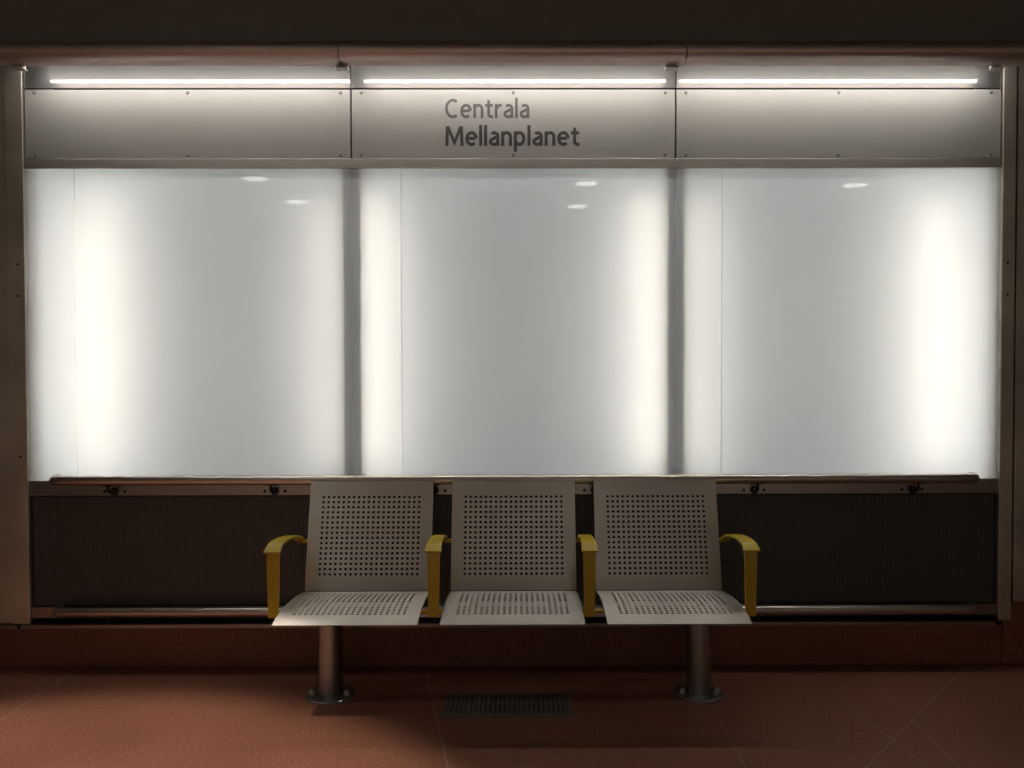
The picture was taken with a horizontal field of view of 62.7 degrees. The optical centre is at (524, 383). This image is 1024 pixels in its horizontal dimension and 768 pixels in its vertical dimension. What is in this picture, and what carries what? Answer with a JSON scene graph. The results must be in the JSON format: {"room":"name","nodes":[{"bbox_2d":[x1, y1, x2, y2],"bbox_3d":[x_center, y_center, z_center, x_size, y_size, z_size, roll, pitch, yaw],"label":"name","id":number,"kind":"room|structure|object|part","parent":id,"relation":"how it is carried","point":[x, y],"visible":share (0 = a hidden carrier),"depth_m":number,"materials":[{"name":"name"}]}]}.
{"room":"subway station platform","nodes":[
{"label":"subway station platform","id":0,"kind":"room"},
{"bbox_2d":[0,664,1023,767],"bbox_3d":[-0.036,1.473,1.634,14.000,0.120,5.600,0,1,0],"label":"floor","id":1,"kind":"structure","parent":0,"point":[967,715],"depth_m":3.44,"materials":[{"name":"brown tile"}]},
{"bbox_2d":[440,693,573,716],"bbox_3d":[-0.072,1.366,3.581,0.550,0.006,0.242,0,1,0],"label":"floor drain","id":2,"kind":"object","parent":1,"relation":"on","point":[454,704],"visible":1,"depth_m":3.57,"materials":[{"name":"metal"}]},
{"bbox_2d":[263,480,759,704],"bbox_3d":[-0.050,0.913,3.595,2.020,0.912,0.637,0,1,0],"label":"bench","id":3,"kind":"object","parent":1,"relation":"on","point":[698,615],"visible":1,"depth_m":3.79,"materials":[{"name":"metal"}]},
{"bbox_3d":[-1.026,0.801,3.640,0.068,0.298,0.462,0,1,0],"label":"armrest","id":4,"kind":"part","parent":3,"relation":"part of","materials":[{"name":"yellow metal"}]},
{"bbox_3d":[-0.854,1.187,3.688,0.109,0.342,0.109,0,1,0],"label":"post","id":5,"kind":"part","parent":3,"relation":"part of","materials":[{"name":"metal"}]},
{"bbox_3d":[-0.703,0.926,3.528,0.567,0.030,0.509,0,1,0],"label":"seat","id":6,"kind":"part","parent":3,"relation":"part of","materials":[{"name":"metal"}]},
{"bbox_3d":[-0.705,0.691,3.840,0.567,0.479,0.128,0,1,0],"label":"backrest","id":7,"kind":"part","parent":3,"relation":"part of","materials":[{"name":"metal"}]},
{"bbox_3d":[-0.372,0.799,3.644,0.068,0.298,0.462,0,1,0],"label":"armrest","id":8,"kind":"part","parent":3,"relation":"part of","materials":[{"name":"yellow metal"}]},
{"bbox_3d":[-0.048,0.925,3.531,0.567,0.030,0.509,0,1,0],"label":"seat","id":9,"kind":"part","parent":3,"relation":"part of","materials":[{"name":"metal"}]},
{"bbox_3d":[-0.050,0.690,3.844,0.567,0.479,0.128,0,1,0],"label":"backrest","id":10,"kind":"part","parent":3,"relation":"part of","materials":[{"name":"metal"}]},
{"bbox_3d":[0.266,0.798,3.647,0.068,0.298,0.462,0,1,0],"label":"armrest","id":11,"kind":"part","parent":3,"relation":"part of","materials":[{"name":"yellow metal"}]},
{"bbox_3d":[0.605,0.689,3.847,0.567,0.479,0.128,0,1,0],"label":"backrest","id":12,"kind":"part","parent":3,"relation":"part of","materials":[{"name":"metal"}]},
{"bbox_3d":[0.608,0.923,3.535,0.567,0.030,0.509,0,1,0],"label":"seat","id":13,"kind":"part","parent":3,"relation":"part of","materials":[{"name":"metal"}]},
{"bbox_3d":[0.766,1.184,3.697,0.109,0.342,0.109,0,1,0],"label":"post","id":14,"kind":"part","parent":3,"relation":"part of","materials":[{"name":"metal"}]},
{"bbox_3d":[0.926,0.797,3.651,0.068,0.298,0.462,0,1,0],"label":"armrest","id":15,"kind":"part","parent":3,"relation":"part of","materials":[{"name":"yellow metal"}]},
{"bbox_2d":[0,0,1023,40],"bbox_3d":[-0.054,-1.709,3.769,14.000,0.453,0.015,0,1,0],"label":"ceiling","id":16,"kind":"structure","parent":0,"point":[20,20],"depth_m":3.76,"materials":[{"name":"brown paint"}]},
{"bbox_2d":[24,66,350,88],"bbox_3d":[-1.587,-1.491,3.873,1.533,0.198,0.196,0,1,0],"label":"lamp","id":17,"kind":"object","parent":16,"relation":"attached to","point":[36,77],"visible":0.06,"depth_m":3.96,"materials":[{"name":"metal"}]},
{"bbox_2d":[0,41,1023,70],"bbox_3d":[-0.054,-1.470,3.744,14.000,0.111,0.114,0,1,0],"label":"overhead beam","id":18,"kind":"structure","parent":16,"relation":"attached to","point":[671,55],"depth_m":3.70,"materials":[{"name":"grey metal"}]},
{"bbox_2d":[351,66,674,88],"bbox_3d":[-0.050,-1.494,3.881,1.532,0.198,0.196,0,1,0],"label":"lamp","id":19,"kind":"object","parent":16,"relation":"attached to","point":[362,77],"visible":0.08,"depth_m":3.97,"materials":[{"name":"metal"}]},
{"bbox_2d":[676,65,1000,88],"bbox_3d":[1.488,-1.498,3.889,1.541,0.198,0.196,0,1,0],"label":"lamp","id":20,"kind":"object","parent":16,"relation":"attached to","point":[687,77],"visible":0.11,"depth_m":3.97,"materials":[{"name":"metal"}]},
{"bbox_2d":[53,71,973,158],"bbox_3d":[-0.054,-0.298,4.344,14.000,3.300,0.100,0,1,0],"label":"wall","id":21,"kind":"structure","parent":0,"point":[351,89],"depth_m":4.27,"materials":[{"name":"grey metal"}]},
{"bbox_2d":[0,66,12,622],"bbox_3d":[-4.748,-0.221,4.068,4.610,2.733,0.206,0,1,0],"label":"trim","id":22,"kind":"structure","parent":21,"relation":"attached to","point":[6,604],"depth_m":3.98,"materials":[{"name":"silver metal"}]},
{"bbox_2d":[4,66,52,623],"bbox_3d":[-2.398,-0.227,4.100,0.082,2.733,0.266,0,1,0],"label":"support post","id":23,"kind":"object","parent":21,"relation":"attached to","point":[14,90],"depth_m":3.97,"materials":[{"name":"silver metal"}]},
{"bbox_2d":[26,169,353,480],"bbox_3d":[-1.586,-0.281,4.129,1.536,1.502,0.285,0,1,0],"label":"light panel","id":24,"kind":"object","parent":21,"relation":"attached to","point":[181,321],"visible":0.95,"depth_m":3.99,"materials":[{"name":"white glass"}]},
{"bbox_3d":[-2.240,-0.276,3.986,0.225,1.478,0.006,0,1,0],"label":"glass pane","id":25,"kind":"part","parent":24,"relation":"part of","materials":[{"name":"white glass"}]},
{"bbox_2d":[20,616,995,628],"bbox_3d":[-0.072,1.148,4.043,4.646,0.021,0.088,0,1,0],"label":"trim","id":26,"kind":"structure","parent":21,"relation":"attached to","point":[925,620],"depth_m":4.01,"materials":[{"name":"silver metal"}]},
{"bbox_2d":[0,601,1023,667],"bbox_3d":[-0.050,1.203,4.175,14.000,0.305,0.306,0,1,0],"label":"baseboard","id":27,"kind":"structure","parent":21,"relation":"attached to","point":[760,644],"depth_m":4.03,"materials":[{"name":"red stone"}]},
{"bbox_2d":[24,158,1001,169],"bbox_3d":[-0.047,-1.042,3.980,4.618,0.044,0.034,0,1,0],"label":"trim","id":28,"kind":"structure","parent":21,"relation":"attached to","point":[540,163],"depth_m":3.97,"materials":[{"name":"silver metal"}]},
{"bbox_2d":[25,90,350,158],"bbox_3d":[-1.587,-1.227,3.967,1.530,0.321,0.020,0,1,0],"label":"sign panel","id":29,"kind":"object","parent":28,"relation":"on","point":[59,124],"visible":1,"depth_m":3.96,"materials":[{"name":"silver metal"}]},
{"bbox_2d":[352,90,674,158],"bbox_3d":[-0.051,-1.230,3.975,1.526,0.321,0.020,0,1,0],"label":"sign panel","id":30,"kind":"object","parent":28,"relation":"on","point":[386,124],"visible":1,"depth_m":3.97,"materials":[{"name":"silver metal"}]},
{"bbox_2d":[676,89,1000,157],"bbox_3d":[1.489,-1.233,3.983,1.538,0.321,0.020,0,1,0],"label":"sign panel","id":31,"kind":"object","parent":28,"relation":"on","point":[709,123],"visible":1,"depth_m":3.98,"materials":[{"name":"silver metal"}]},
{"bbox_2d":[30,478,996,495],"bbox_3d":[-0.044,0.492,4.021,4.618,0.070,0.022,0,1,0],"label":"trim","id":32,"kind":"structure","parent":21,"relation":"attached to","point":[984,485],"depth_m":4.01,"materials":[{"name":"silver metal"}]},
{"bbox_2d":[352,169,674,474],"bbox_3d":[-0.050,-0.284,4.137,1.532,1.502,0.285,0,1,0],"label":"light panel","id":33,"kind":"object","parent":21,"relation":"attached to","point":[506,321],"visible":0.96,"depth_m":3.99,"materials":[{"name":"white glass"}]},
{"bbox_3d":[-0.702,-0.279,3.994,0.226,1.478,0.006,0,1,0],"label":"glass pane","id":34,"kind":"part","parent":33,"relation":"part of","materials":[{"name":"white glass"}]},
{"bbox_2d":[32,603,995,617],"bbox_3d":[-0.043,1.087,4.035,4.618,0.052,0.022,0,1,0],"label":"trim","id":35,"kind":"structure","parent":21,"relation":"attached to","point":[983,608],"depth_m":4.03,"materials":[{"name":"silver metal"}]},
{"bbox_2d":[31,493,995,605],"bbox_3d":[-0.043,0.794,4.030,4.616,0.530,0.014,0,1,0],"label":"wall panel","id":36,"kind":"object","parent":35,"relation":"on","point":[833,548],"visible":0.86,"depth_m":4.02,"materials":[{"name":"black metal"}]},
{"bbox_2d":[38,615,989,619],"bbox_3d":[-0.077,1.124,4.091,4.746,0.026,0.020,0,1,0],"label":"trim","id":37,"kind":"structure","parent":21,"relation":"attached to","point":[759,615],"depth_m":4.08,"materials":[{"name":"grey metal"}]},
{"bbox_2d":[51,601,977,622],"bbox_3d":[-0.040,1.079,3.978,4.396,0.068,0.090,0,1,0],"label":"handrail","id":38,"kind":"object","parent":21,"relation":"attached to","point":[60,611],"visible":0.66,"depth_m":3.94,"materials":[{"name":"metal"}]},
{"bbox_2d":[49,472,979,494],"bbox_3d":[-0.041,0.475,3.964,4.396,0.101,0.090,0,1,0],"label":"handrail","id":39,"kind":"object","parent":21,"relation":"attached to","point":[969,477],"visible":0.92,"depth_m":3.92,"materials":[{"name":"metal"}]},
{"bbox_2d":[675,168,999,477],"bbox_3d":[1.490,-0.287,4.145,1.544,1.502,0.285,0,1,0],"label":"light panel","id":40,"kind":"object","parent":21,"relation":"attached to","point":[828,320],"visible":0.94,"depth_m":4.00,"materials":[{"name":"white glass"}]},
{"bbox_3d":[0.828,-0.282,4.002,0.217,1.478,0.006,0,1,0],"label":"glass pane","id":41,"kind":"part","parent":40,"relation":"part of","materials":[{"name":"white glass"}]},
{"bbox_2d":[974,66,1016,619],"bbox_3d":[2.296,-0.237,4.125,0.062,2.733,0.266,0,1,0],"label":"support post","id":42,"kind":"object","parent":21,"relation":"attached to","point":[1008,88],"depth_m":4.00,"materials":[{"name":"silver metal"}]},
{"bbox_2d":[1011,66,1023,601],"bbox_3d":[4.644,-0.284,4.116,4.606,2.647,0.206,0,1,0],"label":"trim","id":43,"kind":"structure","parent":21,"relation":"attached to","point":[1017,562],"depth_m":4.01,"materials":[{"name":"silver metal"}]},
{"bbox_3d":[-7.105,-0.178,-0.342,0.150,3.300,9.400,0,1,0],"label":"wall","id":44,"kind":"structure","parent":0,"visible":0},
{"bbox_2d":[0,624,20,629],"bbox_3d":[-4.727,1.161,3.985,4.645,0.022,0.034,0,1,0],"label":"trim","id":45,"kind":"structure","parent":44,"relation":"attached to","point":[2,626],"depth_m":3.98,"materials":[{"name":"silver metal"}]}
]}

